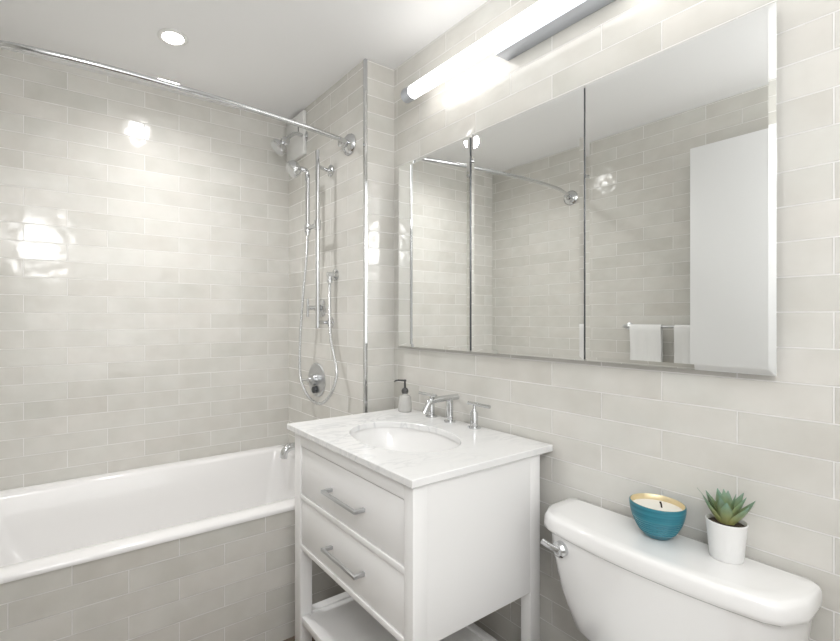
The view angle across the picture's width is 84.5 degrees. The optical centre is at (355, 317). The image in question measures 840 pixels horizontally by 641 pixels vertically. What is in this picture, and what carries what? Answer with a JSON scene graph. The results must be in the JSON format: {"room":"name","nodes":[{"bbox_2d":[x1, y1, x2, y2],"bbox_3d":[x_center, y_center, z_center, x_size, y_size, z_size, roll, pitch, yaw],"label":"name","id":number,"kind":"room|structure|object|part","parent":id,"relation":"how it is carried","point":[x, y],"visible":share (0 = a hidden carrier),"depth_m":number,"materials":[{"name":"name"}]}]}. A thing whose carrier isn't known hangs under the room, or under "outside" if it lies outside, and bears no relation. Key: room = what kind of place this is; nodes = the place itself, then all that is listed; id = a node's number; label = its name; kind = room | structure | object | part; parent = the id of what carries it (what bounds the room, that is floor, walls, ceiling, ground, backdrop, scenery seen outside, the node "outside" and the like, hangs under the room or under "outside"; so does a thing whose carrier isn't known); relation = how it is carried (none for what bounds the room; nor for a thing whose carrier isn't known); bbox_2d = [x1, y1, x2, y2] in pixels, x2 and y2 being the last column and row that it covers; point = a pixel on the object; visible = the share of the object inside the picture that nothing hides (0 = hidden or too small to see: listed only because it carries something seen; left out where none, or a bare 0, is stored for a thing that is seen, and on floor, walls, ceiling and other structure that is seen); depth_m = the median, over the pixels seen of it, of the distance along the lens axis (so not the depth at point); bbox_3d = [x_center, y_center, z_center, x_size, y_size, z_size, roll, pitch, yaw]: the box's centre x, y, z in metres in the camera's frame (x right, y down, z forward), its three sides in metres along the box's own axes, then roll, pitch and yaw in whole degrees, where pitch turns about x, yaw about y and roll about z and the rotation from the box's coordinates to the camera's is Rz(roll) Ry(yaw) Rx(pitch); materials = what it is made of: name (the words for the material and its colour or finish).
{"room":"bathroom","nodes":[
{"label":"bathroom","id":0,"kind":"room"},
{"bbox_2d":[0,48,288,490],"bbox_3d":[-0.995,0.052,2.386,1.900,2.435,0.100,0,0,-33],"label":"wall","id":1,"kind":"structure","parent":0,"point":[144,230],"depth_m":2.26,"materials":[{"name":"tile"}]},
{"bbox_2d":[0,510,345,640],"bbox_3d":[-0.516,1.016,1.658,1.700,0.508,0.018,0,0,-33],"label":"bathtub apron","id":2,"kind":"structure","parent":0,"point":[236,582],"depth_m":1.59,"materials":[{"name":"tile"}]},
{"bbox_2d":[0,0,487,118],"bbox_3d":[-0.146,-1.205,1.095,1.900,0.080,3.190,0,0,-33],"label":"ceiling","id":3,"kind":"structure","parent":0,"point":[278,57],"depth_m":1.89,"materials":[{"name":"white paint"}]},
{"bbox_2d":[157,28,187,46],"bbox_3d":[-0.755,-1.161,1.897,0.120,0.006,0.120,0,0,-33],"label":"recessed light","id":4,"kind":"object","parent":3,"relation":"in","point":[172,37],"visible":1,"depth_m":1.89,"materials":[{"name":"white plastic"}]},
{"bbox_2d":[283,636,314,640],"bbox_3d":[-0.146,1.310,1.095,1.900,0.080,3.190,0,0,-33],"label":"floor","id":5,"kind":"structure","parent":0,"point":[293,637],"depth_m":1.81,"materials":[{"name":"tile"}]},
{"bbox_2d":[0,444,294,583],"bbox_3d":[-0.805,1.006,1.948,1.531,0.527,0.836,0,0,-33],"label":"bathtub","id":6,"kind":"object","parent":5,"relation":"on","point":[47,527],"visible":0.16,"depth_m":2.11,"materials":[{"name":"white ceramic"}]},
{"bbox_2d":[295,433,539,640],"bbox_3d":[0.162,0.847,1.563,0.555,0.846,0.676,0,0,-33],"label":"vanity cabinet","id":7,"kind":"object","parent":5,"relation":"on","point":[428,562],"visible":0.9,"depth_m":1.33,"materials":[{"name":"white paint"}]},
{"bbox_3d":[-0.193,0.847,1.706,0.048,0.846,0.048,0,0,-33],"label":"leg","id":8,"kind":"part","parent":7,"relation":"part of","materials":[{"name":"white paint"}]},
{"bbox_3d":[-0.021,1.106,1.435,0.030,0.028,0.593,0,0,-33],"label":"shelf rail","id":9,"kind":"part","parent":7,"relation":"part of","materials":[{"name":"white paint"}]},
{"bbox_3d":[0.004,1.106,1.835,0.424,0.028,0.032,0,0,-33],"label":"shelf rail","id":10,"kind":"part","parent":7,"relation":"part of","materials":[{"name":"white paint"}]},
{"bbox_3d":[-0.041,0.747,1.403,0.040,0.011,0.198,0,0,-33],"label":"drawer pull","id":11,"kind":"part","parent":7,"relation":"part of","materials":[{"name":"silver metal"}]},
{"bbox_3d":[-0.041,0.560,1.403,0.040,0.011,0.198,0,0,-33],"label":"drawer pull","id":12,"kind":"part","parent":7,"relation":"part of","materials":[{"name":"silver metal"}]},
{"bbox_3d":[-0.028,0.446,1.431,0.022,0.042,0.593,0,0,-33],"label":"rail","id":13,"kind":"part","parent":7,"relation":"part of","materials":[{"name":"white paint"}]},
{"bbox_3d":[-0.028,0.653,1.431,0.022,0.018,0.593,0,0,-33],"label":"rail","id":14,"kind":"part","parent":7,"relation":"part of","materials":[{"name":"white paint"}]},
{"bbox_3d":[-0.028,0.837,1.431,0.022,0.017,0.593,0,0,-33],"label":"rail","id":15,"kind":"part","parent":7,"relation":"part of","materials":[{"name":"white paint"}]},
{"bbox_3d":[-0.025,0.746,1.432,0.020,0.160,0.588,0,0,-33],"label":"drawer","id":16,"kind":"part","parent":7,"relation":"part of","materials":[{"name":"white paint"}]},
{"bbox_3d":[-0.025,0.556,1.432,0.020,0.171,0.588,0,0,-33],"label":"drawer","id":17,"kind":"part","parent":7,"relation":"part of","materials":[{"name":"white paint"}]},
{"bbox_2d":[310,597,483,640],"bbox_3d":[0.173,1.108,1.567,0.439,0.016,0.602,0,0,-33],"label":"shelf","id":18,"kind":"object","parent":7,"relation":"attached to","point":[338,618],"depth_m":1.63,"materials":[{"name":"white paint"}]},
{"bbox_3d":[0.156,0.847,1.175,0.048,0.846,0.035,0,0,-33],"label":"leg","id":19,"kind":"part","parent":7,"relation":"part of","materials":[{"name":"white paint"}]},
{"bbox_2d":[287,408,552,488],"bbox_3d":[0.184,0.493,1.596,0.583,0.182,0.729,0,0,-33],"label":"countertop","id":20,"kind":"structure","parent":7,"relation":"on","point":[412,449],"depth_m":1.50,"materials":[{"name":"white stone"}]},
{"bbox_2d":[394,379,411,412],"bbox_3d":[0.211,0.333,1.973,0.062,0.138,0.067,0,0,-33],"label":"soap dispenser","id":21,"kind":"object","parent":20,"relation":"on","point":[404,404],"visible":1,"depth_m":1.95,"materials":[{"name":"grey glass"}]},
{"bbox_2d":[398,394,411,412],"bbox_3d":[0.215,0.362,1.970,0.058,0.080,0.058,0,0,-33],"label":"bottle","id":22,"kind":"object","parent":21,"relation":"attached to","point":[404,404],"depth_m":1.95,"materials":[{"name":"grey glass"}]},
{"bbox_2d":[351,427,459,452],"bbox_3d":[0.164,0.503,1.571,0.366,0.160,0.469,0,0,-33],"label":"basin","id":23,"kind":"object","parent":20,"relation":"in","point":[406,439],"depth_m":1.74,"materials":[{"name":"white ceramic"}]},
{"bbox_2d":[418,391,490,429],"bbox_3d":[0.326,0.349,1.736,0.184,0.106,0.372,0,0,-33],"label":"faucet","id":24,"kind":"object","parent":20,"relation":"on","point":[429,407],"visible":1,"depth_m":1.73,"materials":[{"name":"silver metal"}]},
{"bbox_3d":[0.299,0.314,1.881,0.012,0.012,0.102,0,0,-33],"label":"lever","id":25,"kind":"part","parent":24,"relation":"part of","materials":[{"name":"silver metal"}]},
{"bbox_3d":[0.310,0.360,1.863,0.048,0.084,0.048,0,0,-33],"label":"handle","id":26,"kind":"part","parent":24,"relation":"part of","materials":[{"name":"silver metal"}]},
{"bbox_3d":[0.323,0.328,1.740,0.184,0.063,0.023,0,0,-33],"label":"spout","id":27,"kind":"part","parent":24,"relation":"part of","materials":[{"name":"silver metal"}]},
{"bbox_3d":[0.367,0.355,1.768,0.046,0.094,0.046,0,0,-33],"label":"spout post","id":28,"kind":"part","parent":24,"relation":"part of","materials":[{"name":"silver metal"}]},
{"bbox_3d":[0.436,0.360,1.673,0.048,0.084,0.048,0,0,-33],"label":"handle","id":29,"kind":"part","parent":24,"relation":"part of","materials":[{"name":"silver metal"}]},
{"bbox_3d":[0.447,0.314,1.655,0.012,0.012,0.102,0,0,-33],"label":"lever","id":30,"kind":"part","parent":24,"relation":"part of","materials":[{"name":"silver metal"}]},
{"bbox_3d":[0.371,1.106,1.693,0.030,0.028,0.593,0,0,-33],"label":"shelf rail","id":31,"kind":"part","parent":7,"relation":"part of","materials":[{"name":"white paint"}]},
{"bbox_3d":[0.550,0.847,1.435,0.048,0.846,0.035,0,0,-33],"label":"leg","id":32,"kind":"part","parent":7,"relation":"part of","materials":[{"name":"white paint"}]},
{"bbox_2d":[541,498,822,640],"bbox_3d":[0.523,0.906,0.978,0.685,0.728,0.554,0,0,-33],"label":"toilet","id":33,"kind":"object","parent":5,"relation":"on","point":[618,582],"visible":1,"depth_m":1.03,"materials":[{"name":"white ceramic"}]},
{"bbox_3d":[0.539,0.620,1.234,0.034,0.040,0.065,0,0,-33],"label":"flush lever","id":34,"kind":"part","parent":33,"relation":"part of","materials":[{"name":"silver metal"}]},
{"bbox_2d":[629,493,686,540],"bbox_3d":[0.751,0.499,1.137,0.120,0.085,0.120,0,0,-33],"label":"candle","id":35,"kind":"object","parent":33,"relation":"on","point":[660,517],"visible":1,"depth_m":1.11,"materials":[{"name":"teal ceramic"}]},
{"bbox_3d":[0.723,0.732,1.110,0.192,0.286,0.532,0,0,-33],"label":"tank","id":36,"kind":"part","parent":33,"relation":"part of","materials":[{"name":"white ceramic"}]},
{"bbox_2d":[697,488,754,564],"bbox_3d":[0.843,0.465,1.034,0.084,0.154,0.091,0,0,-33],"label":"potted succulent","id":37,"kind":"object","parent":33,"relation":"on","point":[726,531],"visible":1,"depth_m":1.01,"materials":[{"name":"green plant"}]},
{"bbox_2d":[705,513,747,564],"bbox_3d":[0.839,0.499,1.033,0.076,0.085,0.076,0,0,-33],"label":"pot","id":38,"kind":"object","parent":37,"relation":"attached to","point":[727,537],"depth_m":1.01,"materials":[{"name":"white ceramic"}]},
{"bbox_2d":[289,61,362,442],"bbox_3d":[-0.068,0.052,2.464,0.265,2.435,0.788,0,0,-33],"label":"wall","id":39,"kind":"structure","parent":0,"point":[338,111],"depth_m":2.30,"materials":[{"name":"tile"}]},
{"bbox_2d":[0,40,354,155],"bbox_3d":[-0.646,-0.822,1.706,1.533,0.112,0.170,0,0,-33],"label":"shower curtain rod","id":40,"kind":"object","parent":39,"relation":"attached to","point":[347,143],"visible":1,"depth_m":1.61,"materials":[{"name":"silver metal"}]},
{"bbox_2d":[280,442,294,458],"bbox_3d":[-0.328,0.704,2.465,0.167,0.091,0.064,0,0,-33],"label":"tub spout","id":41,"kind":"object","parent":39,"relation":"attached to","point":[286,449],"visible":0.58,"depth_m":2.43,"materials":[{"name":"silver metal"}]},
{"bbox_2d":[271,131,307,155],"bbox_3d":[-0.361,-0.957,2.488,0.202,0.156,0.091,0,0,-33],"label":"showerhead","id":42,"kind":"object","parent":39,"relation":"attached to","point":[278,146],"visible":0.97,"depth_m":2.45,"materials":[{"name":"silver metal"}]},
{"bbox_3d":[-0.325,-0.990,2.503,0.124,0.064,0.021,0,0,-33],"label":"arm","id":43,"kind":"part","parent":42,"relation":"part of","materials":[{"name":"silver metal"}]},
{"bbox_2d":[286,110,305,162],"bbox_3d":[-0.338,-1.026,2.612,0.023,0.241,0.220,0,0,-33],"label":"air vent","id":44,"kind":"object","parent":39,"relation":"in","point":[296,149],"visible":0.62,"depth_m":2.58,"materials":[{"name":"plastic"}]},
{"bbox_2d":[302,363,324,396],"bbox_3d":[-0.226,0.327,2.410,0.057,0.180,0.180,0,0,-33],"label":"mixer valve","id":45,"kind":"object","parent":39,"relation":"attached to","point":[316,377],"visible":0.98,"depth_m":2.40,"materials":[{"name":"silver metal"}]},
{"bbox_3d":[-0.251,0.326,2.424,0.029,0.030,0.102,0,0,-33],"label":"lever","id":46,"kind":"part","parent":45,"relation":"part of","materials":[{"name":"silver metal"}]},
{"bbox_3d":[-0.215,0.379,2.417,0.022,0.036,0.036,0,0,-33],"label":"temperature knob","id":47,"kind":"part","parent":45,"relation":"part of","materials":[{"name":"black metal"}]},
{"bbox_2d":[306,299,325,316],"bbox_3d":[-0.211,-0.052,2.358,0.089,0.092,0.092,0,0,-33],"label":"valve","id":48,"kind":"object","parent":39,"relation":"attached to","point":[322,302],"visible":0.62,"depth_m":2.35,"materials":[{"name":"silver metal"}]},
{"bbox_3d":[-0.242,-0.052,2.337,0.014,0.092,0.014,0,0,-33],"label":"cross lever","id":49,"kind":"part","parent":48,"relation":"part of","materials":[{"name":"silver metal"}]},
{"bbox_2d":[304,150,333,327],"bbox_3d":[-0.179,-0.382,2.287,0.115,0.866,0.141,0,0,-33],"label":"slide bar","id":50,"kind":"object","parent":39,"relation":"attached to","point":[316,226],"visible":0.91,"depth_m":2.21,"materials":[{"name":"silver metal"}]},
{"bbox_2d":[286,160,309,235],"bbox_3d":[-0.290,-0.602,2.297,0.122,0.369,0.087,0,0,-33],"label":"shower","id":51,"kind":"object","parent":50,"relation":"hanging from","point":[294,169],"visible":0.94,"depth_m":2.30,"materials":[{"name":"silver metal"}]},
{"bbox_2d":[298,236,337,404],"bbox_3d":[-0.182,0.009,2.276,0.059,0.844,0.351,0,0,-41],"label":"shower hose","id":52,"kind":"object","parent":51,"relation":"attached to","point":[307,237],"visible":1,"depth_m":2.31,"materials":[{"name":"silver metal"}]},
{"bbox_3d":[-0.182,-0.383,2.221,0.021,0.865,0.021,0,0,-33],"label":"rail","id":53,"kind":"part","parent":50,"relation":"part of","materials":[{"name":"silver metal"}]},
{"bbox_2d":[326,269,338,282],"bbox_3d":[-0.116,-0.207,2.250,0.050,0.068,0.056,0,0,-33],"label":"outlet","id":54,"kind":"object","parent":39,"relation":"attached to","point":[334,275],"visible":1,"depth_m":2.24,"materials":[{"name":"silver metal"}]},
{"bbox_2d":[363,58,366,412],"bbox_3d":[0.046,0.052,2.058,0.015,2.435,0.015,0,0,-33],"label":"trim","id":55,"kind":"structure","parent":39,"relation":"attached to","point":[365,59],"depth_m":2.05,"materials":[{"name":"silver metal"}]},
{"bbox_2d":[367,59,393,412],"bbox_3d":[0.157,0.052,2.133,0.253,2.435,0.012,0,0,-33],"label":"wall pier","id":56,"kind":"object","parent":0,"point":[380,78],"visible":0.43,"depth_m":2.10,"materials":[{"name":"tile"}]},
{"bbox_2d":[394,0,839,640],"bbox_3d":[0.854,0.052,1.214,0.100,2.435,2.290,0,0,-33],"label":"wall","id":57,"kind":"structure","parent":0,"point":[616,432],"depth_m":1.16,"materials":[{"name":"tile"}]},
{"bbox_2d":[401,0,614,102],"bbox_3d":[0.595,-0.930,1.399,0.126,0.060,1.285,0,0,-33],"label":"vanity light","id":58,"kind":"object","parent":57,"relation":"attached to","point":[544,19],"visible":1,"depth_m":1.47,"materials":[{"name":"white plastic"}]},
{"bbox_3d":[0.617,-0.930,1.417,0.068,0.060,0.400,0,0,-33],"label":"plate","id":59,"kind":"part","parent":58,"relation":"part of","materials":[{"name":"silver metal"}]},
{"bbox_2d":[399,1,776,375],"bbox_3d":[0.564,-0.279,1.536,0.027,0.810,1.298,0,0,-33],"label":"upper cabinet","id":60,"kind":"object","parent":57,"relation":"attached to","point":[629,216],"visible":1,"depth_m":1.27,"materials":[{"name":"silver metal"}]},
{"bbox_3d":[0.316,-0.279,1.896,0.007,0.810,0.424,0,0,-33],"label":"mirror door","id":61,"kind":"part","parent":60,"relation":"part of","materials":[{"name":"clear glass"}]},
{"bbox_3d":[0.557,-0.279,1.529,0.007,0.810,0.433,0,0,-33],"label":"mirror door","id":62,"kind":"part","parent":60,"relation":"part of","materials":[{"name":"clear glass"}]},
{"bbox_3d":[0.795,-0.279,1.166,0.007,0.810,0.425,0,0,-33],"label":"mirror door","id":63,"kind":"part","parent":60,"relation":"part of","materials":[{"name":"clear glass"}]}
]}

